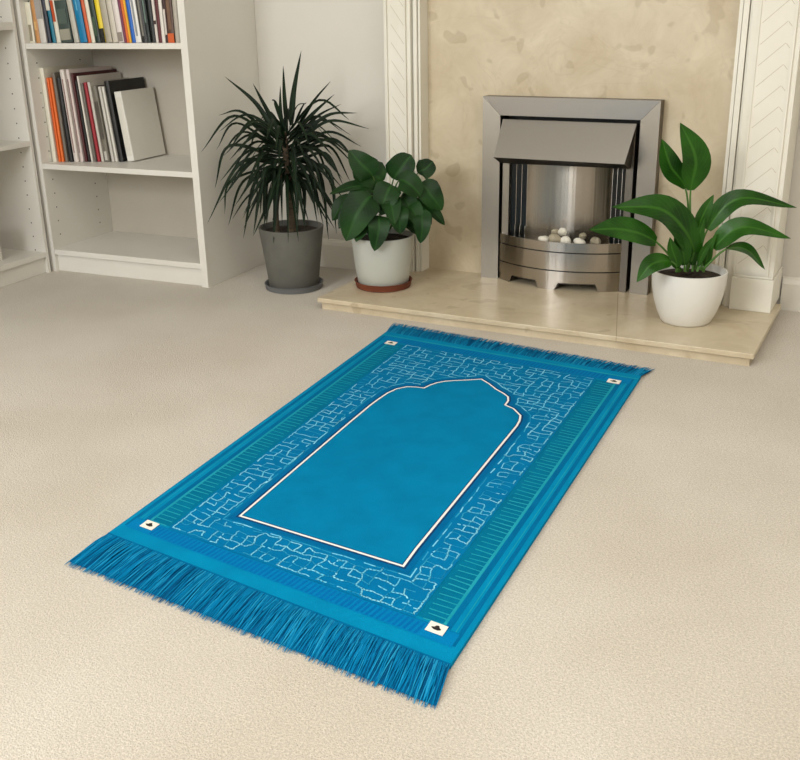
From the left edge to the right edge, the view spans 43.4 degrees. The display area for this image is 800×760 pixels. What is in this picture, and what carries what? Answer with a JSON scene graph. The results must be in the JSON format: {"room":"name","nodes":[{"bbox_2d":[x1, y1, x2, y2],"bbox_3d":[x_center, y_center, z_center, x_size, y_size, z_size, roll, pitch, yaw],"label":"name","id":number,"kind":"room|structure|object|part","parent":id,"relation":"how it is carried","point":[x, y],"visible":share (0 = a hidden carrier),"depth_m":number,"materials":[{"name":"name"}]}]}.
{"room":"living room","nodes":[
{"label":"living room","id":0,"kind":"room"},
{"bbox_2d":[0,243,799,759],"bbox_3d":[-0.534,0.548,1.377,4.650,0.100,5.320,8,22,23],"label":"floor","id":1,"kind":"structure","parent":0,"point":[654,614],"depth_m":1.76,"materials":[{"name":"carpet"}]},
{"bbox_2d":[0,0,50,287],"bbox_3d":[-1.702,-0.902,3.336,0.420,1.280,0.830,8,22,23],"label":"bookcase","id":2,"kind":"object","parent":1,"relation":"on","point":[23,241],"visible":1,"depth_m":3.71,"materials":[{"name":"white wood"}]},
{"bbox_3d":[-1.688,-1.134,3.248,0.382,0.026,0.789,8,22,23],"label":"shelf","id":3,"kind":"part","parent":2,"relation":"part of","materials":[{"name":"white wood"}]},
{"bbox_3d":[-1.681,-0.755,3.390,0.382,0.017,0.789,8,22,23],"label":"shelf","id":4,"kind":"part","parent":2,"relation":"part of","materials":[{"name":"white wood"}]},
{"bbox_3d":[-1.674,-0.369,3.535,0.382,0.019,0.789,8,22,23],"label":"shelf","id":5,"kind":"part","parent":2,"relation":"part of","materials":[{"name":"white wood"}]},
{"bbox_2d":[13,0,267,287],"bbox_3d":[-0.935,-1.044,3.675,0.717,1.280,0.429,8,22,23],"label":"bookcase","id":6,"kind":"object","parent":1,"relation":"on","point":[148,218],"visible":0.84,"depth_m":3.69,"materials":[{"name":"white wood"}]},
{"bbox_2d":[24,2,36,42],"bbox_3d":[-1.270,-1.291,3.622,0.024,0.136,0.191,8,22,23],"label":"book","id":7,"kind":"object","parent":6,"relation":"on","point":[28,10],"visible":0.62,"depth_m":3.54,"materials":[{"name":"paper"}]},
{"bbox_2d":[30,0,40,42],"bbox_3d":[-1.247,-1.292,3.612,0.019,0.143,0.191,7,22,23],"label":"book","id":8,"kind":"object","parent":6,"relation":"on","point":[35,21],"visible":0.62,"depth_m":3.53,"materials":[{"name":"paper"}]},
{"bbox_2d":[34,0,47,42],"bbox_3d":[-1.225,-1.314,3.589,0.033,0.201,0.191,8,22,23],"label":"book","id":9,"kind":"object","parent":6,"relation":"on","point":[37,3],"visible":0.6,"depth_m":3.52,"materials":[{"name":"paper"}]},
{"bbox_2d":[41,0,52,42],"bbox_3d":[-1.202,-1.311,3.581,0.025,0.200,0.190,8,22,23],"label":"book","id":10,"kind":"object","parent":6,"relation":"on","point":[45,13],"visible":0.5,"depth_m":3.51,"materials":[{"name":"paper"}]},
{"bbox_2d":[45,0,56,42],"bbox_3d":[-1.185,-1.308,3.576,0.026,0.196,0.191,8,22,23],"label":"book","id":11,"kind":"object","parent":6,"relation":"on","point":[47,2],"visible":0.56,"depth_m":3.50,"materials":[{"name":"paper"}]},
{"bbox_2d":[46,77,61,161],"bbox_3d":[-1.230,-0.989,3.780,0.010,0.300,0.221,7,22,23],"label":"book","id":12,"kind":"object","parent":6,"relation":"on","point":[47,79],"visible":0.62,"depth_m":3.69,"materials":[{"name":"paper"}]},
{"bbox_2d":[49,0,61,42],"bbox_3d":[-1.167,-1.308,3.568,0.031,0.201,0.191,8,22,23],"label":"book","id":13,"kind":"object","parent":6,"relation":"on","point":[53,10],"visible":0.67,"depth_m":3.50,"materials":[{"name":"paper"}]},
{"bbox_2d":[49,78,64,161],"bbox_3d":[-1.218,-0.989,3.780,0.011,0.300,0.220,6,22,23],"label":"book","id":14,"kind":"object","parent":6,"relation":"on","point":[50,79],"visible":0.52,"depth_m":3.69,"materials":[{"name":"paper"}]},
{"bbox_2d":[52,72,68,161],"bbox_3d":[-1.197,-1.004,3.792,0.013,0.318,0.260,6,22,23],"label":"book","id":15,"kind":"object","parent":6,"relation":"on","point":[55,75],"visible":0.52,"depth_m":3.68,"materials":[{"name":"paper"}]},
{"bbox_2d":[39,64,86,161],"bbox_3d":[-1.244,-1.009,3.784,0.017,0.335,0.240,7,22,23],"label":"book","id":16,"kind":"object","parent":6,"relation":"on","point":[45,72],"visible":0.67,"depth_m":3.69,"materials":[{"name":"paper"}]},
{"bbox_3d":[-1.250,-1.087,3.807,0.028,1.280,0.429,8,22,23],"label":"panel","id":17,"kind":"part","parent":6,"relation":"part of","materials":[{"name":"white wood"}]},
{"bbox_2d":[54,0,73,42],"bbox_3d":[-1.131,-1.274,3.562,0.060,0.141,0.191,8,22,23],"label":"book","id":18,"kind":"object","parent":6,"relation":"on","point":[65,29],"visible":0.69,"depth_m":3.48,"materials":[{"name":"paper"}]},
{"bbox_2d":[56,77,73,161],"bbox_3d":[-1.188,-0.988,3.776,0.024,0.300,0.220,8,22,23],"label":"book","id":19,"kind":"object","parent":6,"relation":"on","point":[61,96],"visible":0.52,"depth_m":3.68,"materials":[{"name":"paper"}]},
{"bbox_2d":[66,0,80,42],"bbox_3d":[-1.096,-1.297,3.536,0.040,0.201,0.190,8,22,23],"label":"book","id":20,"kind":"object","parent":6,"relation":"on","point":[70,6],"visible":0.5,"depth_m":3.46,"materials":[{"name":"paper"}]},
{"bbox_2d":[59,66,98,161],"bbox_3d":[-1.168,-1.002,3.772,0.033,0.328,0.231,8,22,23],"label":"book","id":21,"kind":"object","parent":6,"relation":"on","point":[69,113],"visible":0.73,"depth_m":3.68,"materials":[{"name":"paper"}]},
{"bbox_2d":[72,0,87,42],"bbox_3d":[-1.069,-1.299,3.525,0.050,0.212,0.191,8,22,23],"label":"book","id":22,"kind":"object","parent":6,"relation":"on","point":[76,3],"visible":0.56,"depth_m":3.46,"materials":[{"name":"paper"}]},
{"bbox_2d":[75,80,90,161],"bbox_3d":[-1.121,-0.982,3.772,0.026,0.290,0.220,8,22,23],"label":"book","id":23,"kind":"object","parent":6,"relation":"on","point":[76,82],"visible":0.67,"depth_m":3.68,"materials":[{"name":"paper"}]},
{"bbox_2d":[80,0,91,42],"bbox_3d":[-1.045,-1.295,3.515,0.033,0.210,0.190,8,22,23],"label":"book","id":24,"kind":"object","parent":6,"relation":"on","point":[82,1],"visible":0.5,"depth_m":3.44,"materials":[{"name":"paper"}]},
{"bbox_2d":[65,66,110,161],"bbox_3d":[-1.145,-1.004,3.775,0.030,0.328,0.241,8,22,23],"label":"book","id":25,"kind":"object","parent":6,"relation":"on","point":[68,71],"visible":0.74,"depth_m":3.68,"materials":[{"name":"paper"}]},
{"bbox_2d":[80,83,96,161],"bbox_3d":[-1.096,-0.980,3.779,0.030,0.280,0.238,8,22,23],"label":"book","id":26,"kind":"object","parent":6,"relation":"on","point":[81,84],"visible":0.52,"depth_m":3.68,"materials":[{"name":"paper"}]},
{"bbox_2d":[84,0,95,42],"bbox_3d":[-1.030,-1.293,3.509,0.034,0.210,0.190,8,22,23],"label":"book","id":27,"kind":"object","parent":6,"relation":"on","point":[85,1],"visible":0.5,"depth_m":3.44,"materials":[{"name":"paper"}]},
{"bbox_2d":[84,82,100,161],"bbox_3d":[-1.086,-0.978,3.769,0.033,0.283,0.220,8,22,23],"label":"book","id":28,"kind":"object","parent":6,"relation":"on","point":[85,83],"visible":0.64,"depth_m":3.68,"materials":[{"name":"paper"}]},
{"bbox_2d":[71,69,116,161],"bbox_3d":[-1.127,-0.999,3.781,0.027,0.315,0.248,8,22,23],"label":"book","id":29,"kind":"object","parent":6,"relation":"on","point":[73,75],"visible":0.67,"depth_m":3.69,"materials":[{"name":"paper"}]},
{"bbox_2d":[88,0,100,42],"bbox_3d":[-1.012,-1.290,3.500,0.039,0.211,0.191,8,22,23],"label":"book","id":30,"kind":"object","parent":6,"relation":"on","point":[91,2],"visible":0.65,"depth_m":3.43,"materials":[{"name":"paper"}]},
{"bbox_2d":[77,72,120,161],"bbox_3d":[-1.107,-0.993,3.777,0.027,0.305,0.240,8,22,23],"label":"book","id":31,"kind":"object","parent":6,"relation":"on","point":[115,75],"visible":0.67,"depth_m":3.70,"materials":[{"name":"paper"}]},
{"bbox_2d":[94,0,106,42],"bbox_3d":[-0.990,-1.288,3.493,0.037,0.211,0.191,8,22,23],"label":"book","id":32,"kind":"object","parent":6,"relation":"on","point":[97,4],"visible":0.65,"depth_m":3.42,"materials":[{"name":"paper"}]},
{"bbox_2d":[92,85,111,161],"bbox_3d":[-1.053,-0.971,3.766,0.042,0.271,0.221,8,22,23],"label":"book","id":33,"kind":"object","parent":6,"relation":"on","point":[98,107],"visible":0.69,"depth_m":3.67,"materials":[{"name":"paper"}]},
{"bbox_3d":[-0.954,-1.198,3.579,0.662,0.019,0.346,8,22,23],"label":"shelf","id":34,"kind":"part","parent":6,"relation":"part of","materials":[{"name":"white wood"}]},
{"bbox_2d":[99,0,112,42],"bbox_3d":[-0.967,-1.285,3.483,0.042,0.211,0.190,8,22,23],"label":"book","id":35,"kind":"object","parent":6,"relation":"on","point":[103,5],"visible":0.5,"depth_m":3.41,"materials":[{"name":"paper"}]},
{"bbox_2d":[98,86,114,161],"bbox_3d":[-1.033,-0.970,3.765,0.035,0.268,0.218,8,22,23],"label":"book","id":36,"kind":"object","parent":6,"relation":"on","point":[100,87],"visible":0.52,"depth_m":3.67,"materials":[{"name":"paper"}]},
{"bbox_2d":[87,77,128,161],"bbox_3d":[-1.069,-0.981,3.771,0.034,0.285,0.230,8,22,23],"label":"book","id":37,"kind":"object","parent":6,"relation":"on","point":[101,82],"visible":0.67,"depth_m":3.68,"materials":[{"name":"paper"}]},
{"bbox_2d":[102,86,118,161],"bbox_3d":[-1.020,-0.969,3.762,0.035,0.268,0.214,8,22,23],"label":"book","id":38,"kind":"object","parent":6,"relation":"on","point":[103,88],"visible":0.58,"depth_m":3.67,"materials":[{"name":"paper"}]},
{"bbox_2d":[106,0,118,42],"bbox_3d":[-0.943,-1.282,3.474,0.039,0.211,0.190,8,22,23],"label":"book","id":39,"kind":"object","parent":6,"relation":"on","point":[108,2],"visible":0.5,"depth_m":3.40,"materials":[{"name":"paper"}]},
{"bbox_3d":[-0.947,-0.803,3.726,0.662,0.019,0.346,8,22,23],"label":"shelf","id":40,"kind":"part","parent":6,"relation":"part of","materials":[{"name":"white wood"}]},
{"bbox_2d":[112,0,123,42],"bbox_3d":[-0.921,-1.278,3.463,0.040,0.211,0.191,8,22,23],"label":"book","id":41,"kind":"object","parent":6,"relation":"on","point":[120,36],"visible":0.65,"depth_m":3.40,"materials":[{"name":"paper"}]},
{"bbox_2d":[117,0,126,42],"bbox_3d":[-0.904,-1.276,3.457,0.027,0.210,0.190,8,22,23],"label":"book","id":42,"kind":"object","parent":6,"relation":"on","point":[119,4],"visible":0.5,"depth_m":3.39,"materials":[{"name":"paper"}]},
{"bbox_2d":[104,77,145,161],"bbox_3d":[-1.005,-0.977,3.754,0.048,0.288,0.210,8,22,23],"label":"book","id":43,"kind":"object","parent":6,"relation":"on","point":[112,86],"visible":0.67,"depth_m":3.68,"materials":[{"name":"paper"}]},
{"bbox_2d":[120,0,129,42],"bbox_3d":[-0.894,-1.274,3.452,0.027,0.210,0.190,8,22,23],"label":"book","id":44,"kind":"object","parent":6,"relation":"on","point":[121,1],"visible":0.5,"depth_m":3.38,"materials":[{"name":"paper"}]},
{"bbox_2d":[123,0,131,42],"bbox_3d":[-0.885,-1.272,3.447,0.026,0.210,0.190,8,22,23],"label":"book","id":45,"kind":"object","parent":6,"relation":"on","point":[124,1],"visible":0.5,"depth_m":3.38,"materials":[{"name":"paper"}]},
{"bbox_3d":[-0.941,-0.502,3.840,0.662,0.020,0.346,8,22,23],"label":"shelf","id":46,"kind":"part","parent":6,"relation":"part of","materials":[{"name":"white wood"}]},
{"bbox_2d":[125,0,135,42],"bbox_3d":[-0.872,-1.271,3.442,0.032,0.211,0.190,8,22,23],"label":"book","id":47,"kind":"object","parent":6,"relation":"on","point":[127,1],"visible":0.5,"depth_m":3.37,"materials":[{"name":"paper"}]},
{"bbox_2d":[129,0,141,42],"bbox_3d":[-0.854,-1.268,3.432,0.038,0.211,0.191,8,22,23],"label":"book","id":48,"kind":"object","parent":6,"relation":"on","point":[133,5],"visible":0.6,"depth_m":3.36,"materials":[{"name":"paper"}]},
{"bbox_2d":[114,87,165,161],"bbox_3d":[-0.969,-0.956,3.749,0.058,0.251,0.196,8,22,23],"label":"box file","id":49,"kind":"object","parent":6,"relation":"on","point":[137,108],"visible":1,"depth_m":3.72,"materials":[{"name":"white cardboard"}]},
{"bbox_3d":[-1.008,-0.925,3.667,0.023,0.210,0.002,1,20,25],"label":"spine panel","id":50,"kind":"part","parent":49,"relation":"part of","materials":[{"name":"white cardboard"}]},
{"bbox_2d":[136,0,147,42],"bbox_3d":[-0.830,-1.265,3.424,0.037,0.211,0.191,8,22,23],"label":"book","id":51,"kind":"object","parent":6,"relation":"on","point":[138,2],"visible":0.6,"depth_m":3.35,"materials":[{"name":"paper"}]},
{"bbox_3d":[-0.880,-1.084,3.794,0.662,1.250,0.006,8,22,23],"label":"panel","id":52,"kind":"part","parent":6,"relation":"part of","materials":[{"name":"white wood"}]},
{"bbox_2d":[142,0,151,42],"bbox_3d":[-0.812,-1.262,3.415,0.025,0.210,0.191,8,22,23],"label":"book","id":53,"kind":"object","parent":6,"relation":"on","point":[144,4],"visible":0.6,"depth_m":3.35,"materials":[{"name":"paper"}]},
{"bbox_2d":[146,0,155,42],"bbox_3d":[-0.795,-1.260,3.411,0.028,0.211,0.190,8,22,23],"label":"book","id":54,"kind":"object","parent":6,"relation":"on","point":[148,2],"visible":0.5,"depth_m":3.34,"materials":[{"name":"paper"}]},
{"bbox_2d":[151,0,158,42],"bbox_3d":[-0.780,-1.251,3.406,0.010,0.195,0.191,6,22,23],"label":"book","id":55,"kind":"object","parent":6,"relation":"on","point":[152,1],"visible":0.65,"depth_m":3.33,"materials":[{"name":"paper"}]},
{"bbox_2d":[155,0,161,42],"bbox_3d":[-0.767,-1.257,3.400,0.012,0.210,0.190,7,22,23],"label":"book","id":56,"kind":"object","parent":6,"relation":"on","point":[156,1],"visible":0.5,"depth_m":3.33,"materials":[{"name":"paper"}]},
{"bbox_2d":[158,0,165,42],"bbox_3d":[-0.754,-1.252,3.394,0.013,0.205,0.190,7,22,23],"label":"book","id":57,"kind":"object","parent":6,"relation":"on","point":[159,1],"visible":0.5,"depth_m":3.33,"materials":[{"name":"paper"}]},
{"bbox_2d":[162,0,167,42],"bbox_3d":[-0.740,-1.253,3.388,0.012,0.210,0.191,7,22,23],"label":"book","id":58,"kind":"object","parent":6,"relation":"on","point":[163,1],"visible":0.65,"depth_m":3.32,"materials":[{"name":"paper"}]},
{"bbox_2d":[165,0,175,42],"bbox_3d":[-0.723,-1.250,3.379,0.024,0.210,0.191,7,22,23],"label":"book","id":59,"kind":"object","parent":6,"relation":"on","point":[169,9],"visible":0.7,"depth_m":3.31,"materials":[{"name":"paper"}]},
{"bbox_2d":[172,0,179,42],"bbox_3d":[-0.701,-1.247,3.371,0.017,0.210,0.190,8,22,23],"label":"book","id":60,"kind":"object","parent":6,"relation":"on","point":[174,2],"visible":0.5,"depth_m":3.30,"materials":[{"name":"paper"}]},
{"bbox_3d":[-0.619,-1.000,3.543,0.027,1.280,0.429,8,22,23],"label":"panel","id":61,"kind":"part","parent":6,"relation":"part of","materials":[{"name":"white wood"}]},
{"bbox_2d":[201,53,368,293],"bbox_3d":[-0.378,-0.696,3.409,0.564,0.795,0.450,8,22,23],"label":"dracaena","id":62,"kind":"object","parent":1,"relation":"on","point":[291,247],"visible":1,"depth_m":3.40,"materials":[{"name":"green plant"}]},
{"bbox_2d":[258,219,323,288],"bbox_3d":[-0.377,-0.436,3.528,0.226,0.214,0.226,8,22,23],"label":"pot","id":63,"kind":"object","parent":62,"relation":"on","point":[293,262],"depth_m":3.46,"materials":[{"name":"grey ceramic"}]},
{"bbox_2d":[64,323,653,708],"bbox_3d":[0.017,0.139,2.281,0.861,0.010,1.669,8,22,23],"label":"rug","id":64,"kind":"object","parent":1,"relation":"on","point":[368,526],"visible":1,"depth_m":1.98,"materials":[{"name":"blue fabric"}]},
{"bbox_2d":[317,268,780,365],"bbox_3d":[0.459,-0.235,3.216,1.374,0.040,0.524,9,23,26],"label":"hearth","id":65,"kind":"object","parent":1,"relation":"on","point":[582,314],"visible":0.76,"depth_m":3.09,"materials":[{"name":"beige stone"}]},
{"bbox_2d":[330,150,444,292],"bbox_3d":[-0.042,-0.541,3.339,0.374,0.463,0.294,-1,21,-1],"label":"potted plant","id":66,"kind":"object","parent":65,"relation":"on","point":[382,253],"visible":1,"depth_m":3.24,"materials":[{"name":"plant"}]},
{"bbox_2d":[352,228,413,285],"bbox_3d":[-0.058,-0.407,3.382,0.210,0.171,0.210,8,22,23],"label":"pot","id":67,"kind":"object","parent":66,"relation":"on","point":[390,264],"depth_m":3.31,"materials":[{"name":"ceramic"}]},
{"bbox_2d":[481,95,664,294],"bbox_3d":[0.536,-0.602,3.269,0.582,0.609,0.168,9,23,26],"label":"fireplace","id":68,"kind":"object","parent":65,"relation":"on","point":[549,163],"visible":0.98,"depth_m":3.27,"materials":[{"name":"silver metal"}]},
{"bbox_3d":[0.314,-0.647,3.401,0.060,0.609,0.046,9,23,26],"label":"frame","id":69,"kind":"part","parent":68,"relation":"part of","materials":[{"name":"silver metal"}]},
{"bbox_2d":[538,236,548,240],"bbox_3d":[0.476,-0.464,3.320,0.039,0.028,0.032,7,22,21],"label":"pebble","id":70,"kind":"object","parent":68,"relation":"on","point":[541,238],"visible":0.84,"depth_m":3.31,"materials":[{"name":"white stone"}]},
{"bbox_2d":[549,234,560,241],"bbox_3d":[0.508,-0.460,3.295,0.043,0.039,0.029,7,22,20],"label":"pebble","id":71,"kind":"object","parent":68,"relation":"on","point":[552,237],"visible":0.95,"depth_m":3.28,"materials":[{"name":"beige stone"}]},
{"bbox_2d":[560,236,570,242],"bbox_3d":[0.542,-0.455,3.284,0.036,0.034,0.027,4,21,14],"label":"pebble","id":72,"kind":"object","parent":68,"relation":"on","point":[565,239],"visible":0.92,"depth_m":3.27,"materials":[{"name":"white stone"}]},
{"bbox_2d":[493,118,638,168],"bbox_3d":[0.519,-0.748,3.189,0.442,0.136,0.115,9,23,26],"label":"hood","id":73,"kind":"object","parent":68,"relation":"attached to","point":[520,142],"depth_m":3.17,"materials":[{"name":"silver metal"}]},
{"bbox_3d":[0.566,-0.595,3.333,0.462,0.550,0.038,9,23,26],"label":"casing","id":74,"kind":"part","parent":68,"relation":"part of","materials":[{"name":"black metal"}]},
{"bbox_3d":[0.542,-0.866,3.191,0.581,0.060,0.046,9,23,26],"label":"frame","id":75,"kind":"part","parent":68,"relation":"part of","materials":[{"name":"silver metal"}]},
{"bbox_2d":[573,238,585,243],"bbox_3d":[0.583,-0.447,3.266,0.042,0.029,0.029,11,24,29],"label":"pebble","id":76,"kind":"object","parent":68,"relation":"on","point":[576,240],"visible":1,"depth_m":3.25,"materials":[{"name":"white stone"}]},
{"bbox_3d":[0.778,-0.571,3.175,0.060,0.609,0.046,9,23,26],"label":"frame","id":77,"kind":"part","parent":68,"relation":"part of","materials":[{"name":"silver metal"}]},
{"bbox_2d":[383,0,799,312],"bbox_3d":[0.554,-0.884,3.163,1.326,1.210,0.204,8,22,23],"label":"fireplace surround","id":78,"kind":"object","parent":65,"relation":"on","point":[728,71],"visible":0.67,"depth_m":3.11,"materials":[{"name":"beige stone"}]},
{"bbox_2d":[652,264,727,326],"bbox_3d":[0.848,-0.250,2.960,0.214,0.156,0.214,8,22,23],"label":"pot","id":79,"kind":"object","parent":65,"relation":"on","point":[690,296],"depth_m":2.89,"materials":[{"name":"white ceramic"}]},
{"bbox_2d":[589,123,796,326],"bbox_3d":[0.812,-0.442,2.874,0.598,0.577,0.233,-3,21,-5],"label":"peace lily","id":80,"kind":"object","parent":65,"relation":"on","point":[688,290],"visible":1,"depth_m":2.84,"materials":[{"name":"green plant"}]},
{"bbox_2d":[12,0,799,303],"bbox_3d":[0.492,-1.474,3.160,4.650,2.400,0.120,8,22,23],"label":"wall","id":81,"kind":"structure","parent":0,"point":[340,42],"depth_m":3.58,"materials":[{"name":"paint"}]},
{"bbox_2d":[320,238,355,269],"bbox_3d":[-0.261,-0.482,3.816,0.544,0.106,0.016,8,22,23],"label":"baseboard","id":82,"kind":"structure","parent":81,"relation":"attached to","point":[335,253],"depth_m":3.80,"materials":[{"name":"white paint"}]},
{"bbox_2d":[780,276,799,311],"bbox_3d":[1.867,-0.187,2.926,1.425,0.106,0.016,8,22,23],"label":"baseboard","id":83,"kind":"structure","parent":81,"relation":"attached to","point":[790,292],"depth_m":3.18,"materials":[{"name":"white paint"}]}
]}

